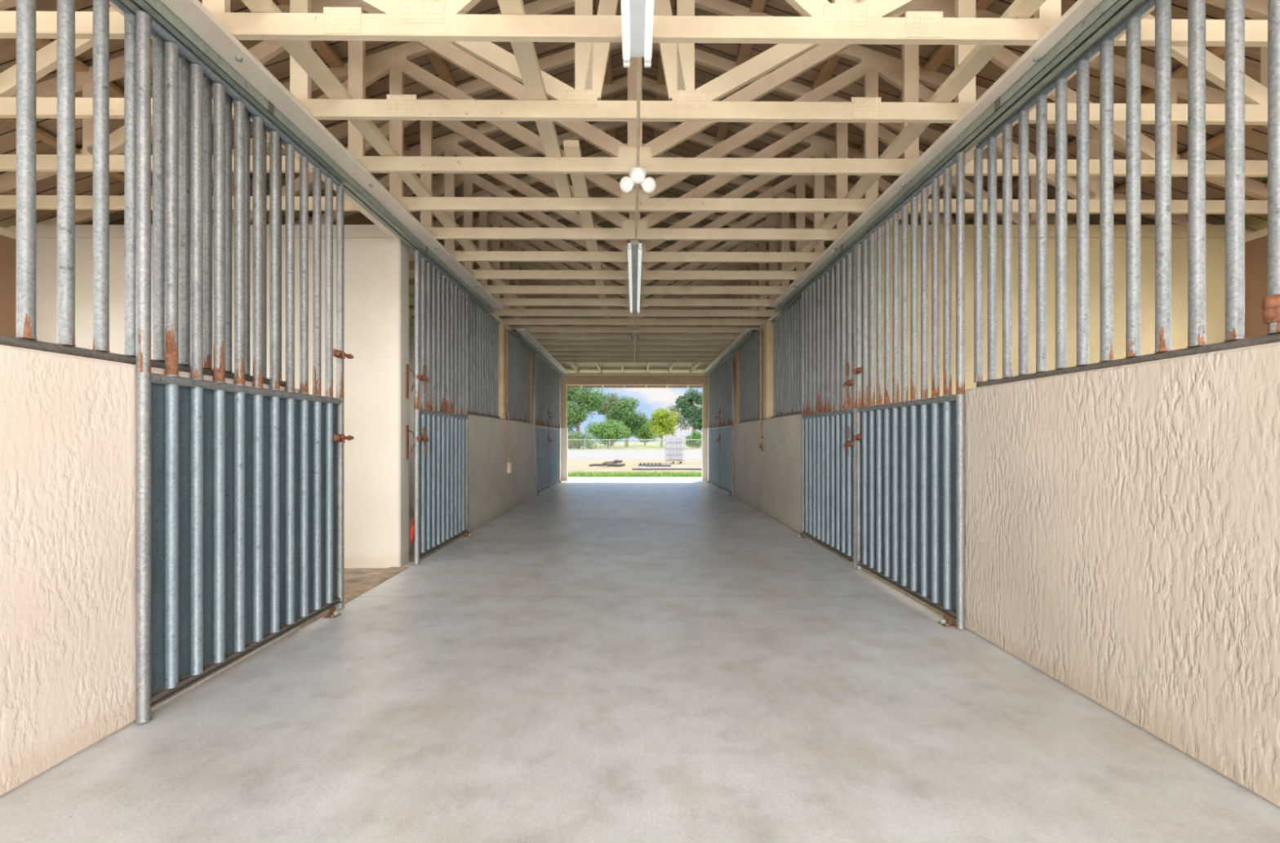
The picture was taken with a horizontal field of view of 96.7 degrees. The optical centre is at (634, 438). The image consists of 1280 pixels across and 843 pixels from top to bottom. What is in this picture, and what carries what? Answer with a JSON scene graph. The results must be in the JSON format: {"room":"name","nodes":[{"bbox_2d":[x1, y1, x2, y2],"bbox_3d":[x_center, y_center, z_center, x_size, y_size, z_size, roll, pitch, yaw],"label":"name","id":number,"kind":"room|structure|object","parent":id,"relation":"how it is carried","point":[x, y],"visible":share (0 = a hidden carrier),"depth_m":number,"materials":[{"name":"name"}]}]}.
{"room":"farm building","nodes":[
{"label":"farm building","id":0,"kind":"room"},
{"bbox_2d":[0,235,16,337],"bbox_3d":[-4.955,-0.210,6.300,0.150,2.720,15.800,0,0,0],"label":"wall","id":1,"kind":"structure","parent":0,"point":[7,245],"depth_m":4.43,"materials":[{"name":"paint"}]},
{"bbox_2d":[0,226,16,239],"bbox_3d":[-4.950,-1.601,6.200,0.140,0.062,15.600,0,0,0],"label":"trim","id":2,"kind":"structure","parent":1,"relation":"on","point":[4,232],"depth_m":4.43,"materials":[{"name":"beige paint"}]},
{"bbox_2d":[408,262,841,345],"bbox_3d":[0.000,-2.397,9.906,10.928,1.901,0.043,0,0,-1],"label":"roof truss","id":3,"kind":"object","parent":2,"relation":"on","point":[543,342],"visible":0.14,"depth_m":9.89,"materials":[{"name":"beige paint"}]},
{"bbox_2d":[5,42,1250,240],"bbox_3d":[0.000,-2.397,4.659,10.928,1.901,0.043,0,0,-1],"label":"roof truss","id":4,"kind":"object","parent":2,"relation":"on","point":[626,229],"visible":0.24,"depth_m":4.64,"materials":[{"name":"beige paint"}]},
{"bbox_2d":[408,173,853,306],"bbox_3d":[0.000,-2.397,6.991,10.928,1.901,0.043,0,0,-1],"label":"roof truss","id":5,"kind":"object","parent":2,"relation":"on","point":[773,220],"visible":0.29,"depth_m":6.97,"materials":[{"name":"beige paint"}]},
{"bbox_2d":[408,194,853,316],"bbox_3d":[0.000,-2.397,7.574,10.928,1.901,0.043,0,0,-1],"label":"roof truss","id":6,"kind":"object","parent":2,"relation":"on","point":[506,311],"visible":0.15,"depth_m":7.56,"materials":[{"name":"beige paint"}]},
{"bbox_2d":[645,0,674,285],"bbox_3d":[0.250,-3.271,5.215,0.090,0.034,14.130,0,0,0],"label":"purlin","id":7,"kind":"object","parent":6,"relation":"attached to","point":[660,76],"visible":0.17,"depth_m":5.15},
{"bbox_2d":[408,212,853,325],"bbox_3d":[0.000,-2.397,8.157,10.928,1.901,0.043,0,0,-1],"label":"roof truss","id":8,"kind":"object","parent":2,"relation":"on","point":[753,321],"visible":0.29,"depth_m":8.14,"materials":[{"name":"beige paint"}]},
{"bbox_2d":[409,240,853,339],"bbox_3d":[0.000,-2.397,9.323,10.928,1.901,0.043,0,0,-1],"label":"roof truss","id":9,"kind":"object","parent":2,"relation":"on","point":[531,282],"visible":0.04,"depth_m":9.31,"materials":[{"name":"beige paint"}]},
{"bbox_2d":[294,121,970,280],"bbox_3d":[0.000,-2.397,5.825,10.928,1.901,0.043,0,0,-1],"label":"roof truss","id":10,"kind":"object","parent":2,"relation":"on","point":[468,180],"visible":0.35,"depth_m":5.81,"materials":[{"name":"beige paint"}]},
{"bbox_2d":[412,226,853,333],"bbox_3d":[0.000,-2.397,8.740,10.928,1.901,0.043,0,0,-1],"label":"roof truss","id":11,"kind":"object","parent":2,"relation":"on","point":[522,265],"visible":0.33,"depth_m":8.72,"materials":[{"name":"beige paint"}]},
{"bbox_2d":[0,0,1267,177],"bbox_3d":[0.000,-2.397,3.493,10.928,1.901,0.043,0,0,-1],"label":"roof truss","id":12,"kind":"object","parent":2,"relation":"on","point":[624,158],"visible":0.58,"depth_m":3.48,"materials":[{"name":"beige paint"}]},
{"bbox_2d":[241,0,525,309],"bbox_3d":[-1.500,-1.740,4.400,0.090,0.038,6.400,0,0,0],"label":"wooden beam","id":13,"kind":"structure","parent":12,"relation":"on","point":[300,51],"depth_m":2.88,"materials":[{"name":"beige paint"}]},
{"bbox_2d":[619,167,655,193],"bbox_3d":[0.017,-1.563,3.456,0.191,0.136,0.154,0,0,35],"label":"light","id":14,"kind":"object","parent":12,"relation":"attached to","point":[637,175],"visible":1,"depth_m":3.42,"materials":[{"name":"white glass"}]},
{"bbox_2d":[748,0,1045,309],"bbox_3d":[1.570,-1.740,4.400,0.090,0.038,6.400,0,0,0],"label":"wooden beam","id":15,"kind":"structure","parent":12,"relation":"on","point":[980,55],"depth_m":2.86,"materials":[{"name":"beige paint"}]},
{"bbox_2d":[0,0,1267,214],"bbox_3d":[0.000,-2.397,4.076,10.928,1.901,0.043,0,0,-1],"label":"roof truss","id":16,"kind":"object","parent":2,"relation":"on","point":[394,61],"visible":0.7,"depth_m":4.06,"materials":[{"name":"beige paint"}]},
{"bbox_2d":[408,142,858,294],"bbox_3d":[0.000,-2.397,6.408,10.928,1.901,0.043,0,0,-1],"label":"roof truss","id":17,"kind":"object","parent":2,"relation":"on","point":[483,215],"visible":0.15,"depth_m":6.39,"materials":[{"name":"beige paint"}]},
{"bbox_2d":[508,294,759,363],"bbox_3d":[0.000,-2.397,12.238,10.928,1.901,0.043,0,0,-1],"label":"roof truss","id":18,"kind":"object","parent":2,"relation":"on","point":[560,361],"visible":0.05,"depth_m":12.22,"materials":[{"name":"beige paint"}]},
{"bbox_2d":[0,0,1267,124],"bbox_3d":[0.000,-2.397,2.909,10.928,1.901,0.051,0,0,-1],"label":"roof truss","id":19,"kind":"object","parent":2,"relation":"on","point":[584,103],"visible":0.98,"depth_m":2.90,"materials":[{"name":"beige paint"}]},
{"bbox_2d":[635,57,640,167],"bbox_3d":[0.018,-1.623,2.910,0.018,0.017,0.980,0,0,0],"label":"conduit","id":20,"kind":"object","parent":19,"relation":"attached to","point":[638,59],"visible":0.85,"depth_m":2.75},
{"bbox_2d":[0,0,1267,47],"bbox_3d":[0.000,-2.397,2.325,10.928,1.901,0.051,0,0,-1],"label":"roof truss","id":21,"kind":"object","parent":2,"relation":"on","point":[821,21],"visible":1,"depth_m":2.31,"materials":[{"name":"beige paint"}]},
{"bbox_2d":[497,0,576,213],"bbox_3d":[-0.495,-1.740,2.775,0.090,0.038,3.150,0,0,0],"label":"brace","id":22,"kind":"object","parent":21,"relation":"on","point":[525,54],"visible":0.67,"depth_m":2.77,"materials":[{"name":"beige paint"}]},
{"bbox_2d":[497,264,770,350],"bbox_3d":[0.000,-2.397,10.489,10.928,1.901,0.043,0,0,-1],"label":"roof truss","id":23,"kind":"object","parent":2,"relation":"on","point":[612,266],"visible":0.15,"depth_m":10.47,"materials":[{"name":"beige paint"}]},
{"bbox_2d":[507,280,760,355],"bbox_3d":[0.000,-2.397,11.072,10.928,1.901,0.043,0,0,-1],"label":"roof truss","id":24,"kind":"object","parent":2,"relation":"on","point":[551,352],"visible":0.09,"depth_m":11.05,"materials":[{"name":"beige paint"}]},
{"bbox_2d":[504,280,764,359],"bbox_3d":[0.000,-2.397,11.655,10.928,1.901,0.043,0,0,-1],"label":"roof truss","id":25,"kind":"object","parent":2,"relation":"on","point":[556,357],"visible":0.13,"depth_m":11.64,"materials":[{"name":"beige paint"}]},
{"bbox_2d":[212,75,1076,262],"bbox_3d":[0.000,-2.397,5.242,10.928,1.901,0.043,0,0,-1],"label":"roof truss","id":26,"kind":"object","parent":2,"relation":"on","point":[448,145],"visible":0.29,"depth_m":5.22,"materials":[{"name":"beige paint"}]},
{"bbox_2d":[3,9,309,219],"bbox_3d":[-3.350,-2.237,5.215,0.090,0.034,14.130,0,0,0],"label":"purlin","id":27,"kind":"object","parent":26,"relation":"on","point":[115,91],"visible":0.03,"depth_m":3.58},
{"bbox_2d":[0,118,413,325],"bbox_3d":[-3.970,-2.031,5.215,0.090,0.034,14.130,0,0,0],"label":"purlin","id":28,"kind":"object","parent":26,"relation":"on","point":[41,135],"visible":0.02,"depth_m":3.82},
{"bbox_2d":[276,0,528,307],"bbox_3d":[-2.110,-2.651,5.215,0.090,0.034,14.130,0,0,0],"label":"purlin","id":29,"kind":"object","parent":26,"relation":"on","point":[326,51],"visible":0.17,"depth_m":3.91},
{"bbox_2d":[426,52,551,283],"bbox_3d":[-1.490,-2.857,5.215,0.090,0.034,14.130,0,0,0],"label":"purlin","id":30,"kind":"object","parent":26,"relation":"on","point":[438,63],"visible":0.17,"depth_m":4.48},
{"bbox_2d":[563,140,610,318],"bbox_3d":[-0.388,-1.740,5.875,0.090,0.038,5.050,0,0,0],"label":"brace","id":31,"kind":"object","parent":26,"relation":"on","point":[571,148],"visible":0.43,"depth_m":4.03,"materials":[{"name":"beige paint"}]},
{"bbox_2d":[595,0,623,285],"bbox_3d":[-0.250,-3.271,5.215,0.090,0.034,14.130,0,0,0],"label":"purlin","id":32,"kind":"object","parent":26,"relation":"on","point":[608,77],"visible":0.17,"depth_m":5.14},
{"bbox_2d":[627,240,642,313],"bbox_3d":[0.000,-1.592,5.850,0.120,0.080,2.404,0,0,0],"label":"strip light","id":33,"kind":"object","parent":26,"relation":"attached to","point":[634,248],"visible":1,"depth_m":5.39,"materials":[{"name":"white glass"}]},
{"bbox_2d":[677,0,766,281],"bbox_3d":[0.870,-3.064,5.215,0.090,0.034,14.130,0,0,0],"label":"purlin","id":34,"kind":"object","parent":26,"relation":"on","point":[757,6],"visible":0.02,"depth_m":4.56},
{"bbox_2d":[716,0,857,284],"bbox_3d":[1.490,-2.857,5.215,0.090,0.034,14.130,0,0,0],"label":"purlin","id":35,"kind":"object","parent":26,"relation":"on","point":[828,66],"visible":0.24,"depth_m":4.51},
{"bbox_2d":[757,0,993,282],"bbox_3d":[2.110,-2.651,5.215,0.090,0.034,14.130,0,0,0],"label":"purlin","id":36,"kind":"object","parent":26,"relation":"on","point":[942,51],"visible":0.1,"depth_m":3.92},
{"bbox_2d":[840,18,1253,298],"bbox_3d":[3.350,-2.237,5.215,0.090,0.034,14.130,0,0,0],"label":"purlin","id":37,"kind":"object","parent":26,"relation":"on","point":[1148,95],"visible":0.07,"depth_m":3.70,"materials":[{"name":"wood"}]},
{"bbox_2d":[1066,124,1259,221],"bbox_3d":[3.970,-2.031,5.215,0.090,0.034,14.130,0,0,0],"label":"purlin","id":38,"kind":"object","parent":26,"relation":"on","point":[1220,139],"visible":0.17,"depth_m":3.96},
{"bbox_3d":[0.000,-2.397,1.744,10.928,1.901,0.042,0,0,-1],"label":"roof truss","id":39,"kind":"object","parent":1,"relation":"on","visible":0},
{"bbox_2d":[621,0,654,67],"bbox_3d":[0.010,-1.592,1.755,0.120,0.080,1.254,0,0,0],"label":"strip light","id":40,"kind":"object","parent":39,"relation":"attached to","point":[637,15],"visible":1,"depth_m":2.19,"materials":[{"name":"white plastic"}]},
{"bbox_2d":[0,344,300,797],"bbox_3d":[-1.880,0.380,0.745,0.140,1.300,4.690,0,0,0],"label":"wall","id":41,"kind":"structure","parent":0,"point":[68,422],"depth_m":1.81,"materials":[{"name":"beige paint"}]},
{"bbox_2d":[0,0,286,386],"bbox_3d":[-1.857,-0.931,2.010,0.047,1.316,2.120,0,0,0],"label":"stall bars","id":42,"kind":"object","parent":41,"relation":"on","point":[25,338],"visible":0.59,"depth_m":2.08,"materials":[{"name":"metal"}]},
{"bbox_2d":[35,224,408,568],"bbox_3d":[-3.377,-0.333,4.640,3.005,2.755,0.190,0,0,0],"label":"wall","id":43,"kind":"structure","parent":0,"point":[376,264],"depth_m":4.54,"materials":[{"name":"paint"}]},
{"bbox_2d":[119,0,493,313],"bbox_3d":[-1.783,-1.581,2.720,0.092,0.052,8.640,0,0,0],"label":"door track","id":44,"kind":"object","parent":43,"relation":"attached to","point":[157,9],"visible":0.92,"depth_m":2.84,"materials":[{"name":"metal"}]},
{"bbox_2d":[134,10,354,724],"bbox_3d":[-1.763,-0.287,2.786,0.102,2.622,1.486,0,0,0],"label":"door","id":45,"kind":"structure","parent":44,"relation":"hanging from","point":[239,487],"depth_m":2.55,"materials":[{"name":"metal"}]},
{"bbox_2d":[413,249,468,564],"bbox_3d":[-1.763,-0.287,5.316,0.102,2.622,1.476,0,0,0],"label":"door","id":46,"kind":"structure","parent":44,"relation":"hanging from","point":[441,309],"depth_m":5.14,"materials":[{"name":"metal"}]},
{"bbox_2d":[160,0,503,308],"bbox_3d":[-1.719,-1.613,2.710,0.198,0.037,8.620,0,0,0],"label":"header","id":47,"kind":"object","parent":43,"relation":"attached to","point":[193,13],"visible":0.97,"depth_m":2.81,"materials":[{"name":"paint"}]},
{"bbox_2d":[109,0,556,370],"bbox_3d":[-1.875,-1.612,6.200,0.110,0.040,15.600,0,0,0],"label":"trim","id":48,"kind":"structure","parent":43,"relation":"attached to","point":[346,197],"depth_m":3.79,"materials":[{"name":"paint"}]},
{"bbox_2d":[298,567,408,628],"bbox_3d":[-1.880,1.027,3.815,0.140,0.006,1.450,0,0,0],"label":"floor","id":49,"kind":"structure","parent":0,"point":[357,590],"depth_m":3.97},
{"bbox_2d":[408,325,480,514],"bbox_3d":[-3.420,-0.263,7.925,2.920,2.615,0.130,0,0,0],"label":"wall","id":50,"kind":"structure","parent":0,"point":[411,327],"depth_m":7.86,"materials":[{"name":"paint"}]},
{"bbox_2d":[462,413,533,535],"bbox_3d":[-1.880,0.380,8.110,0.140,1.300,4.180,0,0,0],"label":"wall","id":51,"kind":"structure","parent":0,"point":[493,491],"depth_m":7.46,"materials":[{"name":"beige paint"}]},
{"bbox_2d":[468,297,500,418],"bbox_3d":[-1.857,-0.931,6.899,0.047,1.316,1.738,0,0,0],"label":"stall bars","id":52,"kind":"object","parent":51,"relation":"on","point":[482,326],"visible":0.8,"depth_m":6.91,"materials":[{"name":"metal"}]},
{"bbox_2d":[497,322,506,419],"bbox_3d":[-1.853,-0.930,7.860,0.115,1.319,0.160,0,0,0],"label":"wall post","id":53,"kind":"object","parent":51,"relation":"on","point":[501,327],"visible":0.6,"depth_m":7.78,"materials":[{"name":"paint"}]},
{"bbox_2d":[506,329,512,473],"bbox_3d":[-1.782,-0.515,8.050,0.056,2.010,0.261,0,0,0],"label":"wall outlet","id":54,"kind":"object","parent":51,"relation":"attached to","point":[509,464],"visible":1,"depth_m":8.01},
{"bbox_2d":[505,328,529,422],"bbox_3d":[-1.857,-0.931,8.980,0.047,1.316,2.060,0,0,0],"label":"panel","id":55,"kind":"object","parent":51,"relation":"on","point":[518,354],"visible":0.86,"depth_m":8.96,"materials":[{"name":"metal"}]},
{"bbox_2d":[529,350,533,423],"bbox_3d":[-1.880,-0.930,10.105,0.120,1.319,0.170,0,0,0],"label":"wall post","id":56,"kind":"object","parent":51,"relation":"on","point":[531,351],"visible":0.32,"depth_m":10.03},
{"bbox_2d":[557,427,560,482],"bbox_3d":[-1.880,0.380,13.710,0.140,1.300,0.580,0,0,0],"label":"wall","id":57,"kind":"structure","parent":0,"point":[560,428],"depth_m":13.84,"materials":[{"name":"white paint"}]},
{"bbox_2d":[561,384,567,427],"bbox_3d":[-1.742,-0.800,14.090,0.115,1.060,0.140,0,0,0],"label":"trim","id":58,"kind":"structure","parent":57,"relation":"attached to","point":[564,387],"depth_m":14.02,"materials":[{"name":"paint"}]},
{"bbox_2d":[560,376,568,480],"bbox_3d":[-3.272,-0.255,14.101,3.215,2.570,0.198,0,0,0],"label":"wall","id":59,"kind":"structure","parent":0,"point":[564,431],"depth_m":14.00,"materials":[{"name":"white paint"}]},
{"bbox_2d":[510,329,564,375],"bbox_3d":[-1.783,-1.581,11.170,0.092,0.052,5.620,0,0,0],"label":"door track","id":60,"kind":"object","parent":59,"relation":"attached to","point":[516,333],"visible":0.94,"depth_m":9.71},
{"bbox_2d":[534,352,551,495],"bbox_3d":[-1.763,-0.287,10.950,0.102,2.622,1.467,0,0,0],"label":"door","id":61,"kind":"structure","parent":60,"relation":"hanging from","point":[541,366],"depth_m":10.87,"materials":[{"name":"metal"}]},
{"bbox_2d":[548,364,559,488],"bbox_3d":[-1.763,-0.287,12.600,0.103,2.622,1.647,0,0,0],"label":"door","id":62,"kind":"structure","parent":60,"relation":"hanging from","point":[553,375],"depth_m":12.45,"materials":[{"name":"metal"}]},
{"bbox_2d":[511,328,568,373],"bbox_3d":[-1.719,-1.613,11.215,0.198,0.037,5.570,0,0,0],"label":"header","id":63,"kind":"object","parent":59,"relation":"attached to","point":[524,332],"visible":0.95,"depth_m":10.09,"materials":[{"name":"paint"}]},
{"bbox_2d":[560,373,708,376],"bbox_3d":[0.000,-1.587,14.100,9.760,0.075,0.200,0,0,0],"label":"plate","id":64,"kind":"object","parent":59,"relation":"on","point":[569,374],"visible":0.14,"depth_m":14.00,"materials":[{"name":"beige paint"}]},
{"bbox_2d":[561,376,707,385],"bbox_3d":[0.000,-1.440,14.100,3.600,0.216,0.160,0,0,0],"label":"lintel","id":65,"kind":"object","parent":59,"relation":"attached to","point":[568,380],"visible":0.84,"depth_m":14.02,"materials":[{"name":"paint"}]},
{"bbox_2d":[0,0,1267,319],"bbox_3d":[0.000,-2.482,6.250,11.100,1.880,16.300,0,0,0],"label":"ceiling","id":66,"kind":"structure","parent":0,"point":[1255,139],"depth_m":4.50,"materials":[{"name":"wood"}]},
{"bbox_2d":[533,332,735,373],"bbox_3d":[0.000,-1.892,13.700,11.000,0.963,2.800,0,0,0],"label":"ceiling","id":67,"kind":"structure","parent":0,"point":[583,367],"depth_m":14.06,"materials":[{"name":"beige paint"}]},
{"bbox_2d":[567,385,702,387],"bbox_3d":[0.000,-1.403,15.115,11.100,0.095,0.030,0,0,0],"label":"trim","id":68,"kind":"structure","parent":67,"relation":"attached to","point":[568,386],"depth_m":15.10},
{"bbox_2d":[0,477,1279,842],"bbox_3d":[-1.470,1.090,5.625,6.820,0.120,19.250,0,0,0],"label":"floor","id":69,"kind":"structure","parent":0,"point":[601,660],"depth_m":2.05,"materials":[{"name":"concrete"}]},
{"bbox_2d":[701,376,708,480],"bbox_3d":[3.272,-0.255,14.101,3.215,2.570,0.198,0,0,0],"label":"wall","id":70,"kind":"structure","parent":0,"point":[704,430],"depth_m":14.00,"materials":[{"name":"white paint"}]},
{"bbox_2d":[702,328,757,373],"bbox_3d":[1.732,-1.613,11.215,0.173,0.037,5.570,0,0,0],"label":"header","id":71,"kind":"object","parent":70,"relation":"attached to","point":[745,331],"visible":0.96,"depth_m":9.99,"materials":[{"name":"paint"}]},
{"bbox_2d":[704,329,757,375],"bbox_3d":[1.758,-1.581,11.170,0.092,0.052,5.620,0,0,0],"label":"door track","id":72,"kind":"object","parent":70,"relation":"attached to","point":[752,333],"visible":0.96,"depth_m":9.73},
{"bbox_2d":[708,364,719,488],"bbox_3d":[1.738,-0.287,12.600,0.103,2.622,1.647,0,0,0],"label":"door","id":73,"kind":"structure","parent":72,"relation":"hanging from","point":[714,375],"depth_m":12.45,"materials":[{"name":"metal"}]},
{"bbox_2d":[707,427,711,482],"bbox_3d":[1.855,0.380,13.710,0.140,1.300,0.580,0,0,0],"label":"wall","id":74,"kind":"structure","parent":0,"point":[708,428],"depth_m":13.84,"materials":[{"name":"white paint"}]},
{"bbox_2d":[702,384,707,427],"bbox_3d":[1.742,-0.800,14.090,0.115,1.060,0.140,0,0,0],"label":"trim","id":75,"kind":"structure","parent":74,"relation":"attached to","point":[704,386],"depth_m":14.02,"materials":[{"name":"paint"}]},
{"bbox_2d":[734,413,801,533],"bbox_3d":[1.855,0.380,8.110,0.140,1.300,4.180,0,0,0],"label":"wall","id":76,"kind":"structure","parent":0,"point":[769,480],"depth_m":7.37,"materials":[{"name":"beige paint"}]},
{"bbox_2d":[717,352,733,495],"bbox_3d":[1.738,-0.287,10.950,0.102,2.622,1.467,0,0,0],"label":"door","id":77,"kind":"structure","parent":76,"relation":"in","point":[726,412],"depth_m":10.75,"materials":[{"name":"metal"}]},
{"bbox_2d":[735,348,739,423],"bbox_3d":[1.855,-0.930,10.105,0.120,1.319,0.170,0,0,0],"label":"wall post","id":78,"kind":"object","parent":76,"relation":"on","point":[737,353],"visible":0.38,"depth_m":10.02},
{"bbox_2d":[739,328,764,422],"bbox_3d":[1.857,-0.931,8.940,0.047,1.316,2.140,0,0,0],"label":"panel","id":79,"kind":"object","parent":76,"relation":"on","point":[749,353],"visible":0.77,"depth_m":8.99,"materials":[{"name":"metal"}]},
{"bbox_2d":[759,329,763,451],"bbox_3d":[1.753,-0.674,7.846,0.064,1.692,0.229,0,0,0],"label":"pipe","id":80,"kind":"object","parent":76,"relation":"attached to","point":[761,437],"visible":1,"depth_m":7.92,"materials":[{"name":"metal"}]},
{"bbox_2d":[763,320,774,419],"bbox_3d":[1.827,-0.930,7.760,0.115,1.319,0.200,0,0,0],"label":"wall post","id":81,"kind":"object","parent":76,"relation":"on","point":[768,326],"visible":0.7,"depth_m":7.66,"materials":[{"name":"paint"}]},
{"bbox_2d":[771,296,801,417],"bbox_3d":[1.857,-0.931,6.839,0.047,1.316,1.618,0,0,0],"label":"panel","id":82,"kind":"object","parent":76,"relation":"on","point":[788,325],"visible":0.83,"depth_m":6.81,"materials":[{"name":"metal"}]},
{"bbox_2d":[862,567,965,628],"bbox_3d":[1.855,1.027,3.815,0.140,0.006,1.450,0,0,0],"label":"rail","id":83,"kind":"structure","parent":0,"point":[863,569],"depth_m":3.72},
{"bbox_2d":[868,224,1245,405],"bbox_3d":[3.377,-0.333,4.640,3.005,2.755,0.190,0,0,0],"label":"wall","id":84,"kind":"structure","parent":0,"point":[1215,233],"depth_m":4.54,"materials":[{"name":"beige paint"}]},
{"bbox_2d":[769,0,1102,306],"bbox_3d":[1.732,-1.613,2.675,0.173,0.037,8.550,0,0,0],"label":"header","id":85,"kind":"object","parent":84,"relation":"attached to","point":[1080,9],"visible":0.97,"depth_m":2.82,"materials":[{"name":"paint"}]},
{"bbox_2d":[733,0,1155,356],"bbox_3d":[1.875,-1.612,6.200,0.110,0.040,15.600,0,0,0],"label":"trim","id":86,"kind":"structure","parent":84,"relation":"attached to","point":[969,156],"depth_m":3.00,"materials":[{"name":"paint"}]},
{"bbox_2d":[774,0,1143,311],"bbox_3d":[1.758,-1.581,2.690,0.092,0.052,8.580,0,0,0],"label":"door track","id":87,"kind":"object","parent":84,"relation":"attached to","point":[1108,13],"visible":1,"depth_m":2.64,"materials":[{"name":"metal"}]},
{"bbox_2d":[800,244,856,568],"bbox_3d":[1.738,-0.287,5.235,0.102,2.622,1.457,0,0,0],"label":"door","id":88,"kind":"structure","parent":87,"relation":"hanging from","point":[828,448],"depth_m":5.15,"materials":[{"name":"metal"}]},
{"bbox_2d":[964,342,1279,808],"bbox_3d":[1.855,0.380,0.745,0.140,1.300,4.690,0,0,0],"label":"wall","id":89,"kind":"structure","parent":0,"point":[1122,522],"depth_m":1.98,"materials":[{"name":"beige paint"}]},
{"bbox_2d":[852,151,965,629],"bbox_3d":[1.738,-0.287,3.772,0.102,2.622,1.442,0,0,0],"label":"door","id":90,"kind":"structure","parent":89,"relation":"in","point":[910,455],"depth_m":3.56,"materials":[{"name":"metal"}]},
{"bbox_2d":[973,0,1279,386],"bbox_3d":[1.857,-0.931,2.039,0.066,1.316,2.118,0,0,0],"label":"stall bars","id":91,"kind":"object","parent":89,"relation":"on","point":[1235,338],"visible":1,"depth_m":2.10,"materials":[{"name":"metal"}]},
{"bbox_2d":[1244,235,1267,338],"bbox_3d":[4.955,-0.210,6.300,0.150,2.720,15.800,0,0,0],"label":"wall","id":92,"kind":"structure","parent":0,"point":[1255,250],"depth_m":4.47,"materials":[{"name":"paint"}]},
{"label":"outside","id":93,"kind":"structure","parent":0,"visible":0},
{"bbox_2d":[568,444,701,449],"bbox_3d":[0.000,1.175,89.000,120.000,0.050,62.000,0,0,0],"label":"field","id":94,"kind":"structure","parent":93,"point":[618,447],"depth_m":73.32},
{"bbox_2d":[568,431,599,449],"bbox_3d":[-6.261,0.177,62.016,4.128,2.015,3.864,0,0,-25],"label":"bush","id":95,"kind":"object","parent":94,"relation":"on","point":[572,436],"visible":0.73,"depth_m":61.53,"materials":[{"name":"green plant"}]},
{"bbox_2d":[567,387,608,444],"bbox_3d":[-6.969,-3.394,71.900,7.506,9.112,5.839,0,0,-2],"label":"tree","id":96,"kind":"object","parent":94,"relation":"on","point":[576,415],"visible":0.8,"depth_m":70.98,"materials":[{"name":"green plant"}]},
{"bbox_2d":[584,420,631,448],"bbox_3d":[-3.337,-0.593,70.034,5.784,3.497,4.314,0,0,0],"label":"bush","id":97,"kind":"object","parent":94,"relation":"on","point":[612,430],"visible":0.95,"depth_m":69.23,"materials":[{"name":"green plant"}]},
{"bbox_2d":[596,389,626,446],"bbox_3d":[-3.286,-3.221,88.095,6.126,8.767,5.365,0,0,0],"label":"tree","id":98,"kind":"object","parent":94,"relation":"on","point":[606,406],"visible":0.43,"depth_m":87.22,"materials":[{"name":"green plant"}]},
{"bbox_2d":[603,395,648,447],"bbox_3d":[-1.303,-2.447,79.478,6.575,7.220,5.867,0,0,0],"label":"tree","id":99,"kind":"object","parent":94,"relation":"on","point":[623,410],"visible":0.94,"depth_m":79.09,"materials":[{"name":"green plant"}]},
{"bbox_2d":[568,439,701,449],"bbox_3d":[0.061,0.590,59.000,26.213,1.120,0.090,0,0,0],"label":"fence","id":100,"kind":"object","parent":94,"relation":"on","point":[634,443],"visible":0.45,"depth_m":58.99,"materials":[{"name":"metal"}]},
{"bbox_2d":[631,417,661,445],"bbox_3d":[1.858,-1.202,95.089,5.598,4.716,5.351,0,0,0],"label":"tree","id":101,"kind":"object","parent":94,"relation":"on","point":[644,435],"visible":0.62,"depth_m":94.19,"materials":[{"name":"green plant"}]},
{"bbox_2d":[646,408,679,447],"bbox_3d":[4.030,-1.480,75.855,4.455,5.272,4.266,0,0,-15],"label":"tree","id":102,"kind":"object","parent":94,"relation":"on","point":[661,422],"visible":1,"depth_m":75.25,"materials":[{"name":"green plant"}]},
{"bbox_2d":[666,403,689,435],"bbox_3d":[7.434,-2.656,105.057,6.447,7.631,5.642,0,0,0],"label":"tree","id":103,"kind":"object","parent":94,"relation":"on","point":[682,422],"visible":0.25,"depth_m":104.37,"materials":[{"name":"green plant"}]},
{"bbox_2d":[674,387,702,448],"bbox_3d":[7.386,-2.567,70.378,4.425,7.454,4.172,0,0,19],"label":"tree","id":104,"kind":"object","parent":94,"relation":"on","point":[695,419],"visible":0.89,"depth_m":69.29,"materials":[{"name":"green plant"}]},
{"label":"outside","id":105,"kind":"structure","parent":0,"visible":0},
{"bbox_2d":[568,472,700,477],"bbox_3d":[0.000,1.175,17.280,60.000,0.050,4.040,0,0,0],"label":"lawn strip","id":106,"kind":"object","parent":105,"point":[569,473],"depth_m":18.24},
{"bbox_2d":[568,470,701,477],"bbox_3d":[0.001,1.095,17.175,6.859,0.110,3.705,0,0,0],"label":"grass","id":107,"kind":"structure","parent":106,"relation":"on","point":[645,474],"depth_m":17.54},
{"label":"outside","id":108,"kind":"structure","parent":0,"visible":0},
{"bbox_2d":[568,449,701,459],"bbox_3d":[0.000,1.175,44.500,120.000,0.050,27.000,0,0,0],"label":"road","id":109,"kind":"structure","parent":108,"point":[572,454],"depth_m":40.22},
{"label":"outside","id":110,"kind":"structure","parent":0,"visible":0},
{"bbox_2d":[568,459,701,472],"bbox_3d":[0.000,1.175,25.150,80.000,0.050,11.700,0,0,0],"label":"sand","id":111,"kind":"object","parent":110,"point":[577,465],"visible":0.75,"depth_m":24.34,"materials":[{"name":"sand"}]},
{"bbox_2d":[665,435,684,463],"bbox_3d":[1.859,0.490,26.599,0.802,1.320,0.682,0,0,-4],"label":"tank","id":112,"kind":"object","parent":111,"relation":"on","point":[674,448],"visible":0.99,"depth_m":26.29,"materials":[{"name":"white plastic"}]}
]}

